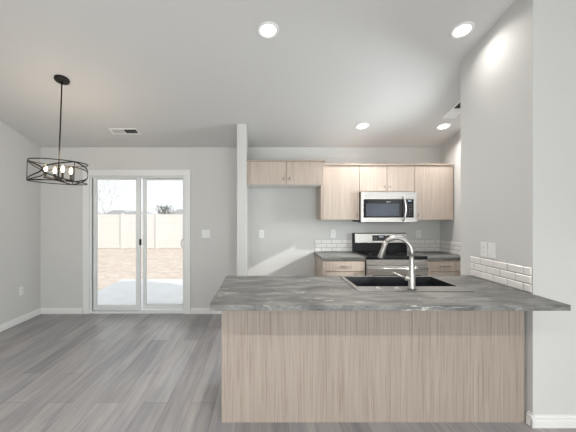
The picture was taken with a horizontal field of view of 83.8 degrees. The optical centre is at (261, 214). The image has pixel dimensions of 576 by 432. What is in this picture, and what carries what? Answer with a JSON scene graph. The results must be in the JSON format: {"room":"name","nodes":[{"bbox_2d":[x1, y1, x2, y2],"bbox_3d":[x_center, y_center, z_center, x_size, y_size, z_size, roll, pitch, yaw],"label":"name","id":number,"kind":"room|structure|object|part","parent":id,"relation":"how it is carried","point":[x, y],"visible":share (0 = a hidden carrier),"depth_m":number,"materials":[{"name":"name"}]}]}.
{"room":"kitchen","nodes":[
{"label":"kitchen","id":0,"kind":"room"},
{"bbox_2d":[0,121,40,324],"bbox_3d":[-3.285,-0.286,1.314,0.150,3.433,6.928,0,0,0],"label":"wall","id":1,"kind":"structure","parent":0,"point":[20,199],"depth_m":4.22,"materials":[{"name":"grey paint"}]},
{"bbox_2d":[0,308,40,331],"bbox_3d":[-3.203,1.387,1.319,0.014,0.085,6.638,0,0,0],"label":"baseboard","id":2,"kind":"structure","parent":1,"relation":"attached to","point":[18,320],"depth_m":4.22,"materials":[{"name":"white paint"}]},
{"bbox_2d":[19,286,22,295],"bbox_3d":[-3.206,1.013,4.260,0.008,0.118,0.072,0,0,0],"label":"outlet","id":3,"kind":"object","parent":1,"relation":"attached to","point":[20,288],"visible":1,"depth_m":4.25,"materials":[{"name":"white plastic"}]},
{"bbox_2d":[41,147,439,307],"bbox_3d":[-0.236,0.224,4.708,5.947,2.412,0.140,0,0,0],"label":"wall","id":4,"kind":"structure","parent":0,"point":[287,217],"depth_m":4.64,"materials":[{"name":"grey paint"}]},
{"bbox_2d":[41,308,82,313],"bbox_3d":[-2.899,1.387,4.631,0.595,0.085,0.014,0,0,0],"label":"baseboard","id":5,"kind":"structure","parent":4,"relation":"attached to","point":[43,310],"depth_m":4.63,"materials":[{"name":"white paint"}]},
{"bbox_2d":[83,170,190,313],"bbox_3d":[-1.812,0.388,4.694,1.556,2.085,0.148,0,0,0],"label":"door","id":6,"kind":"structure","parent":4,"relation":"in","point":[90,191],"depth_m":4.64,"materials":[{"name":"white paint"}]},
{"bbox_3d":[-2.111,0.423,4.673,0.686,1.923,0.036,0,0,0],"label":"sliding panel","id":7,"kind":"part","parent":6,"relation":"part of","materials":[{"name":"clear glass"}]},
{"bbox_3d":[-1.450,0.423,4.726,0.618,1.923,0.036,0,0,0],"label":"fixed panel","id":8,"kind":"part","parent":6,"relation":"part of","materials":[{"name":"clear glass"}]},
{"bbox_2d":[190,308,221,313],"bbox_3d":[-0.681,1.387,4.631,0.709,0.085,0.014,0,0,0],"label":"baseboard","id":9,"kind":"structure","parent":4,"relation":"attached to","point":[193,310],"depth_m":4.62,"materials":[{"name":"white paint"}]},
{"bbox_2d":[202,230,209,237],"bbox_3d":[-0.812,0.273,4.633,0.118,0.118,0.008,0,0,0],"label":"light switch","id":10,"kind":"object","parent":4,"relation":"attached to","point":[205,233],"visible":1,"depth_m":4.63,"materials":[{"name":"white plastic"}]},
{"bbox_2d":[259,230,263,237],"bbox_3d":[-0.007,0.275,4.634,0.072,0.118,0.008,0,0,0],"label":"outlet","id":11,"kind":"object","parent":4,"relation":"attached to","point":[261,232],"visible":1,"depth_m":4.63,"materials":[{"name":"white plastic"}]},
{"bbox_2d":[247,160,324,187],"bbox_3d":[0.309,-0.550,4.371,1.012,0.319,0.532,0,0,0],"label":"upper cabinet","id":12,"kind":"object","parent":4,"relation":"attached to","point":[260,173],"visible":0.91,"depth_m":4.13,"materials":[{"name":"brown wood"}]},
{"bbox_3d":[0.080,-0.544,4.144,0.463,0.295,0.019,0,0,0],"label":"door","id":13,"kind":"part","parent":12,"relation":"part of","materials":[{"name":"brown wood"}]},
{"bbox_3d":[0.309,-0.703,4.378,1.012,0.015,0.519,0,0,0],"label":"trim","id":14,"kind":"part","parent":12,"relation":"part of","materials":[{"name":"beige wood"}]},
{"bbox_3d":[0.549,-0.544,4.144,0.465,0.295,0.019,0,0,0],"label":"door","id":15,"kind":"part","parent":12,"relation":"part of","materials":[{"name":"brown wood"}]},
{"bbox_2d":[331,230,335,237],"bbox_3d":[1.029,0.272,4.634,0.072,0.118,0.008,0,0,0],"label":"outlet","id":16,"kind":"object","parent":4,"relation":"attached to","point":[333,232],"visible":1,"depth_m":4.63,"materials":[{"name":"white plastic"}]},
{"bbox_2d":[317,164,359,219],"bbox_3d":[1.049,-0.308,4.451,0.518,0.753,0.371,0,0,0],"label":"upper cabinet","id":17,"kind":"object","parent":4,"relation":"attached to","point":[338,196],"visible":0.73,"depth_m":4.29,"materials":[{"name":"brown wood"}]},
{"bbox_3d":[1.049,-0.677,4.458,0.518,0.015,0.358,0,0,0],"label":"trim","id":18,"kind":"part","parent":17,"relation":"part of","materials":[{"name":"beige wood"}]},
{"bbox_2d":[315,240,439,251],"bbox_3d":[1.671,0.443,4.633,1.812,0.172,0.008,0,0,0],"label":"tile backsplash","id":19,"kind":"structure","parent":4,"relation":"attached to","point":[320,245],"depth_m":4.63,"materials":[{"name":"white tile"}]},
{"bbox_2d":[359,164,414,191],"bbox_3d":[1.679,-0.497,4.451,0.742,0.376,0.371,0,0,0],"label":"upper cabinet","id":20,"kind":"object","parent":4,"relation":"attached to","point":[372,177],"visible":0.85,"depth_m":4.29,"materials":[{"name":"brown wood"}]},
{"bbox_3d":[1.494,-0.491,4.305,0.365,0.352,0.019,0,0,0],"label":"door","id":21,"kind":"part","parent":20,"relation":"part of","materials":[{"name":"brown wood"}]},
{"bbox_2d":[352,192,415,222],"bbox_3d":[1.675,-0.102,4.402,0.731,0.409,0.468,0,0,0],"label":"microwave","id":22,"kind":"object","parent":20,"relation":"attached to","point":[374,207],"visible":1,"depth_m":4.22,"materials":[{"name":"silver metal"}]},
{"bbox_3d":[1.599,-0.105,4.242,0.579,0.401,0.035,0,0,0],"label":"door","id":23,"kind":"part","parent":22,"relation":"part of","materials":[{"name":"silver metal"}]},
{"bbox_3d":[1.612,-0.087,4.243,0.552,0.243,0.032,0,0,0],"label":"door glass","id":24,"kind":"part","parent":22,"relation":"part of","materials":[{"name":"black glass"}]},
{"bbox_3d":[1.865,-0.084,4.198,0.029,0.329,0.067,0,0,-21],"label":"handle","id":25,"kind":"part","parent":22,"relation":"part of","materials":[{"name":"silver metal"}]},
{"bbox_3d":[1.964,-0.105,4.242,0.151,0.401,0.035,0,0,0],"label":"control panel","id":26,"kind":"part","parent":22,"relation":"part of","materials":[{"name":"silver metal"}]},
{"bbox_3d":[1.679,-0.677,4.458,0.742,0.015,0.358,0,0,0],"label":"trim","id":27,"kind":"part","parent":20,"relation":"part of","materials":[{"name":"beige wood"}]},
{"bbox_3d":[1.865,-0.491,4.305,0.365,0.352,0.019,0,0,0],"label":"door","id":28,"kind":"part","parent":20,"relation":"part of","materials":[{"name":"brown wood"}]},
{"bbox_2d":[416,230,420,237],"bbox_3d":[2.268,0.278,4.634,0.072,0.118,0.008,0,0,0],"label":"outlet","id":29,"kind":"object","parent":4,"relation":"attached to","point":[418,232],"visible":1,"depth_m":4.63,"materials":[{"name":"white plastic"}]},
{"bbox_2d":[414,164,453,219],"bbox_3d":[2.308,-0.308,4.451,0.515,0.753,0.371,0,0,0],"label":"upper cabinet","id":30,"kind":"object","parent":4,"relation":"attached to","point":[433,183],"visible":0.77,"depth_m":4.29,"materials":[{"name":"brown wood"}]},
{"bbox_3d":[2.308,-0.677,4.458,0.515,0.015,0.358,0,0,0],"label":"trim","id":31,"kind":"part","parent":30,"relation":"part of","materials":[{"name":"beige wood"}]},
{"bbox_2d":[237,124,247,275],"bbox_3d":[-0.255,0.146,4.319,0.115,2.568,0.638,0,0,0],"label":"wall","id":32,"kind":"structure","parent":0,"point":[242,140],"depth_m":4.00,"materials":[{"name":"grey paint"}]},
{"bbox_2d":[0,0,515,146],"bbox_3d":[0.495,-1.578,1.314,7.710,1.251,6.928,0,0,0],"label":"ceiling","id":33,"kind":"structure","parent":0,"point":[180,73],"depth_m":3.04,"materials":[{"name":"grey paint"}]},
{"bbox_2d":[26,75,87,184],"bbox_3d":[-2.006,-0.833,3.156,0.515,1.048,0.510,0,0,14],"label":"pendant light","id":34,"kind":"object","parent":33,"relation":"hanging from","point":[60,79],"visible":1,"depth_m":3.14,"materials":[{"name":"black metal"}]},
{"bbox_3d":[-1.990,-0.846,3.156,0.013,0.952,0.013,2,0,0],"label":"rod","id":35,"kind":"part","parent":34,"relation":"part of","materials":[{"name":"black metal"}]},
{"bbox_2d":[108,128,140,133],"bbox_3d":[-1.794,-1.091,4.179,0.370,0.042,0.147,0,0,0],"label":"ceiling vent","id":36,"kind":"object","parent":33,"relation":"in","point":[112,130],"visible":1,"depth_m":4.16,"materials":[{"name":"white metal"}]},
{"bbox_2d":[257,21,278,38],"bbox_3d":[0.049,-1.479,2.566,0.176,0.048,0.172,0,0,-4],"label":"recessed light","id":37,"kind":"object","parent":33,"relation":"in","point":[267,29],"visible":1,"depth_m":2.56,"materials":[{"name":"white paint"}]},
{"bbox_2d":[355,122,368,129],"bbox_3d":[1.266,-1.123,4.050,0.176,0.048,0.172,0,0,4],"label":"recessed light","id":38,"kind":"object","parent":33,"relation":"in","point":[360,126],"visible":1,"depth_m":4.05,"materials":[{"name":"white paint"}]},
{"bbox_2d":[436,123,451,129],"bbox_3d":[2.300,-1.121,4.054,0.176,0.048,0.172,0,0,4],"label":"recessed light","id":39,"kind":"object","parent":33,"relation":"in","point":[442,126],"visible":1,"depth_m":4.05,"materials":[{"name":"white paint"}]},
{"bbox_2d":[442,100,459,117],"bbox_3d":[2.245,-1.216,3.659,0.160,0.100,0.390,0,0,0],"label":"ceiling vent","id":40,"kind":"object","parent":33,"relation":"in","point":[454,111],"visible":0.49,"depth_m":3.73,"materials":[{"name":"white paint"}]},
{"bbox_2d":[449,21,474,38],"bbox_3d":[1.604,-1.479,2.566,0.176,0.048,0.172,0,0,4],"label":"recessed light","id":41,"kind":"object","parent":33,"relation":"in","point":[463,29],"visible":1,"depth_m":2.56,"materials":[{"name":"white paint"}]},
{"bbox_2d":[0,314,575,431],"bbox_3d":[0.495,1.480,1.315,7.710,0.100,6.930,0,0,0],"label":"floor","id":42,"kind":"structure","parent":0,"point":[59,372],"depth_m":2.72,"materials":[{"name":"grey wood"}]},
{"bbox_2d":[315,255,364,275],"bbox_3d":[1.032,0.999,4.305,0.535,0.862,0.634,0,0,0],"label":"base cabinet","id":43,"kind":"object","parent":42,"relation":"on","point":[322,267],"visible":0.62,"depth_m":4.02,"materials":[{"name":"brown wood"}]},
{"bbox_2d":[314,252,365,259],"bbox_3d":[1.026,0.549,4.320,0.552,0.038,0.634,0,0,0],"label":"countertop","id":44,"kind":"structure","parent":43,"relation":"on","point":[322,255],"depth_m":4.10,"materials":[{"name":"grey stone"}]},
{"bbox_3d":[1.044,0.644,4.029,0.501,0.126,0.019,0,0,0],"label":"drawer","id":45,"kind":"part","parent":43,"relation":"part of","materials":[{"name":"brown wood"}]},
{"bbox_3d":[1.044,1.020,4.029,0.501,0.605,0.019,0,0,0],"label":"door","id":46,"kind":"part","parent":43,"relation":"part of","materials":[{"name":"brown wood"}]},
{"bbox_2d":[222,311,523,421],"bbox_3d":[0.774,0.998,2.498,2.106,0.865,0.586,0,0,0],"label":"base cabinet","id":47,"kind":"object","parent":42,"relation":"on","point":[278,366],"visible":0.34,"depth_m":2.21,"materials":[{"name":"beige wood"}]},
{"bbox_2d":[209,276,570,310],"bbox_3d":[0.753,0.547,2.339,2.128,0.034,0.913,0,0,0],"label":"countertop","id":48,"kind":"structure","parent":47,"relation":"on","point":[235,293],"depth_m":2.03,"materials":[{"name":"grey stone"}]},
{"bbox_2d":[378,236,415,288],"bbox_3d":[0.980,0.339,2.342,0.268,0.372,0.076,0,0,34],"label":"faucet","id":49,"kind":"object","parent":48,"relation":"on","point":[410,278],"visible":1,"depth_m":2.29,"materials":[{"name":"silver metal"}]},
{"bbox_3d":[0.990,0.437,2.311,0.094,0.050,0.018,0,0,14],"label":"lever","id":50,"kind":"part","parent":49,"relation":"part of","materials":[{"name":"silver metal"}]},
{"bbox_3d":[1.001,0.224,2.338,0.202,0.142,0.030,0,0,34],"label":"spout","id":51,"kind":"part","parent":49,"relation":"part of","materials":[{"name":"silver metal"}]},
{"bbox_2d":[339,276,473,291],"bbox_3d":[1.063,0.630,2.490,0.793,0.220,0.567,0,0,0],"label":"sink","id":52,"kind":"object","parent":48,"relation":"in","point":[360,283],"visible":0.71,"depth_m":2.65,"materials":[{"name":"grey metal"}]},
{"bbox_3d":[1.070,0.633,2.549,0.746,0.213,0.375,0,0,0],"label":"bowl","id":53,"kind":"part","parent":52,"relation":"part of","materials":[{"name":"black metal"}]},
{"bbox_2d":[352,233,428,275],"bbox_3d":[1.683,0.844,4.278,0.759,1.172,0.692,0,0,0],"label":"range","id":54,"kind":"object","parent":42,"relation":"on","point":[368,245],"visible":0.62,"depth_m":4.05,"materials":[{"name":"silver metal"}]},
{"bbox_3d":[1.692,0.331,4.566,0.733,0.129,0.024,0,0,0],"label":"control panel","id":55,"kind":"part","parent":54,"relation":"part of","materials":[{"name":"silver metal"}]},
{"bbox_2d":[352,251,426,258],"bbox_3d":[1.683,0.533,4.301,0.759,0.042,0.633,0,0,0],"label":"cooktop","id":56,"kind":"object","parent":54,"relation":"in","point":[368,254],"depth_m":4.07,"materials":[{"name":"black glass"}]},
{"bbox_3d":[1.683,0.902,4.013,0.755,0.535,0.035,0,0,0],"label":"oven door","id":57,"kind":"part","parent":54,"relation":"part of","materials":[{"name":"silver metal"}]},
{"bbox_3d":[1.683,0.593,4.014,0.755,0.074,0.029,0,0,0],"label":"rail","id":58,"kind":"part","parent":54,"relation":"part of","materials":[{"name":"silver metal"}]},
{"bbox_3d":[1.683,0.665,3.963,0.739,0.026,0.063,0,0,0],"label":"door handle","id":59,"kind":"part","parent":54,"relation":"part of","materials":[{"name":"silver metal"}]},
{"bbox_2d":[426,260,459,275],"bbox_3d":[2.325,0.999,4.313,0.519,0.862,0.648,0,0,0],"label":"base cabinet","id":60,"kind":"object","parent":42,"relation":"on","point":[436,267],"visible":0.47,"depth_m":4.02,"materials":[{"name":"brown wood"}]},
{"bbox_2d":[414,252,459,259],"bbox_3d":[2.325,0.549,4.320,0.522,0.038,0.634,0,0,0],"label":"countertop","id":61,"kind":"structure","parent":60,"relation":"on","point":[430,255],"depth_m":4.14,"materials":[{"name":"grey stone"}]},
{"bbox_3d":[2.289,0.644,4.029,0.416,0.126,0.019,0,0,0],"label":"drawer","id":62,"kind":"part","parent":60,"relation":"part of","materials":[{"name":"brown wood"}]},
{"bbox_3d":[2.289,1.020,4.029,0.416,0.605,0.019,0,0,0],"label":"door","id":63,"kind":"part","parent":60,"relation":"part of","materials":[{"name":"brown wood"}]},
{"bbox_2d":[440,132,459,255],"bbox_3d":[2.662,0.019,3.792,0.150,2.822,1.691,0,0,0],"label":"wall","id":64,"kind":"structure","parent":0,"point":[450,151],"depth_m":4.32,"materials":[{"name":"grey paint"}]},
{"bbox_2d":[441,240,459,254],"bbox_3d":[2.583,0.443,4.314,0.008,0.172,0.628,0,0,0],"label":"tile backsplash","id":65,"kind":"structure","parent":64,"relation":"attached to","point":[451,247],"depth_m":4.38,"materials":[{"name":"white tile"}]},
{"bbox_2d":[460,0,575,420],"bbox_3d":[3.089,-0.075,2.554,2.522,3.011,0.787,0,0,0],"label":"wall","id":66,"kind":"structure","parent":0,"point":[518,83],"depth_m":2.16,"materials":[{"name":"grey paint"}]},
{"bbox_2d":[481,242,487,257],"bbox_3d":[1.824,0.284,2.628,0.008,0.122,0.080,0,0,0],"label":"outlet","id":67,"kind":"object","parent":66,"relation":"attached to","point":[484,245],"visible":1,"depth_m":2.62,"materials":[{"name":"white plastic"}]},
{"bbox_2d":[488,243,495,258],"bbox_3d":[1.823,0.284,2.542,0.008,0.122,0.080,0,0,0],"label":"light switch","id":68,"kind":"object","parent":66,"relation":"attached to","point":[491,246],"visible":1,"depth_m":2.53,"materials":[{"name":"white plastic"}]},
{"bbox_2d":[471,256,531,292],"bbox_3d":[1.823,0.443,2.482,0.008,0.172,0.637,0,0,0],"label":"tile backsplash","id":69,"kind":"structure","parent":66,"relation":"attached to","point":[519,277],"depth_m":2.41,"materials":[{"name":"white tile"}]},
{"bbox_2d":[526,411,534,427],"bbox_3d":[1.821,1.387,2.173,0.014,0.085,0.054,0,0,0],"label":"baseboard","id":70,"kind":"structure","parent":66,"relation":"attached to","point":[529,422],"depth_m":2.17,"materials":[{"name":"white paint"}]},
{"bbox_2d":[531,414,575,427],"bbox_3d":[3.007,1.387,2.153,2.386,0.085,0.014,0,0,0],"label":"baseboard","id":71,"kind":"structure","parent":66,"relation":"attached to","point":[541,420],"depth_m":2.15,"materials":[{"name":"white paint"}]},
{"label":"outside","id":72,"kind":"structure","parent":0,"visible":0},
{"bbox_2d":[98,248,182,290],"bbox_3d":[-10.000,1.930,72.390,100.000,0.300,135.220,0,0,0],"label":"yard","id":73,"kind":"structure","parent":72,"point":[115,265],"depth_m":11.51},
{"bbox_2d":[98,180,127,213],"bbox_3d":[-13.752,-1.200,28.448,4.034,5.960,1.756,0,0,0],"label":"bare tree","id":74,"kind":"object","parent":73,"relation":"on","point":[102,180],"visible":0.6,"depth_m":28.29,"materials":[{"name":"grey plant"}]},
{"bbox_2d":[106,210,135,213],"bbox_3d":[-31.500,0.355,73.500,6.300,2.850,7.800,0,0,0],"label":"house","id":75,"kind":"structure","parent":73,"relation":"on","point":[112,211],"depth_m":69.61,"materials":[{"name":"white"}]},
{"bbox_2d":[124,212,152,213],"bbox_3d":[-24.994,0.555,65.500,4.000,2.450,7.800,0,0,0],"label":"house","id":76,"kind":"structure","parent":73,"relation":"on","point":[127,212],"depth_m":61.59,"materials":[{"name":"white"}]},
{"bbox_2d":[98,279,182,308],"bbox_3d":[-0.910,1.655,6.200,4.820,0.249,2.840,0,0,0],"label":"patio slab","id":77,"kind":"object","parent":73,"relation":"on","point":[122,292],"visible":0.2,"depth_m":6.32,"materials":[{"name":"concrete"}]},
{"bbox_2d":[98,213,182,248],"bbox_3d":[-7.422,0.849,17.000,22.345,1.861,0.160,0,0,0],"label":"vinyl fence","id":78,"kind":"object","parent":73,"relation":"on","point":[114,230],"visible":0.18,"depth_m":16.98,"materials":[{"name":"white plastic"}]},
{"bbox_3d":[-8.346,0.034,17.000,1.709,0.130,0.060,0,0,0],"label":"rail","id":79,"kind":"part","parent":78,"relation":"part of","materials":[{"name":"white plastic"}]},
{"bbox_3d":[-8.346,0.859,17.000,1.709,1.721,0.040,0,0,0],"label":"picket panel","id":80,"kind":"part","parent":78,"relation":"part of","materials":[{"name":"white plastic"}]},
{"bbox_3d":[-8.346,0.369,17.000,1.709,0.060,0.060,0,0,0],"label":"rail","id":81,"kind":"part","parent":78,"relation":"part of","materials":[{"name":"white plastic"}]},
{"bbox_3d":[-8.346,1.710,17.000,1.709,0.100,0.060,0,0,0],"label":"rail","id":82,"kind":"part","parent":78,"relation":"part of","materials":[{"name":"white plastic"}]},
{"bbox_3d":[-7.422,0.864,17.000,0.130,1.831,0.130,0,0,0],"label":"post","id":83,"kind":"part","parent":78,"relation":"part of","materials":[{"name":"white plastic"}]},
{"bbox_3d":[-6.497,0.034,17.000,1.709,0.130,0.060,0,0,0],"label":"rail","id":84,"kind":"part","parent":78,"relation":"part of","materials":[{"name":"white plastic"}]},
{"bbox_3d":[-6.497,0.859,17.000,1.709,1.721,0.040,0,0,0],"label":"picket panel","id":85,"kind":"part","parent":78,"relation":"part of","materials":[{"name":"white plastic"}]},
{"bbox_3d":[-6.497,0.369,17.000,1.709,0.060,0.060,0,0,0],"label":"rail","id":86,"kind":"part","parent":78,"relation":"part of","materials":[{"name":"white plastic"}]},
{"bbox_3d":[-6.497,1.710,17.000,1.709,0.100,0.060,0,0,0],"label":"rail","id":87,"kind":"part","parent":78,"relation":"part of","materials":[{"name":"white plastic"}]},
{"bbox_3d":[-5.573,0.864,17.000,0.130,1.831,0.130,0,0,0],"label":"post","id":88,"kind":"part","parent":78,"relation":"part of","materials":[{"name":"white plastic"}]},
{"bbox_3d":[-4.648,1.710,17.000,1.709,0.100,0.060,0,0,0],"label":"rail","id":89,"kind":"part","parent":78,"relation":"part of","materials":[{"name":"white plastic"}]},
{"bbox_3d":[-4.648,0.034,17.000,1.709,0.130,0.060,0,0,0],"label":"rail","id":90,"kind":"part","parent":78,"relation":"part of","materials":[{"name":"white plastic"}]},
{"bbox_3d":[-4.648,0.859,17.000,1.709,1.721,0.040,0,0,0],"label":"picket panel","id":91,"kind":"part","parent":78,"relation":"part of","materials":[{"name":"white plastic"}]},
{"bbox_3d":[-4.648,0.369,17.000,1.709,0.060,0.060,0,0,0],"label":"rail","id":92,"kind":"part","parent":78,"relation":"part of","materials":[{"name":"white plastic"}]},
{"bbox_2d":[155,204,173,213],"bbox_3d":[-10.309,0.221,33.981,2.121,3.124,1.771,0,0,0],"label":"shrubby tree","id":93,"kind":"object","parent":73,"relation":"on","point":[166,206],"visible":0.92,"depth_m":33.94,"materials":[{"name":"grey plant"}]},
{"bbox_2d":[171,209,182,213],"bbox_3d":[-16.706,0.305,69.500,4.200,2.950,7.800,0,0,0],"label":"house","id":94,"kind":"structure","parent":73,"relation":"on","point":[178,211],"depth_m":65.60,"materials":[{"name":"white"}]}
]}

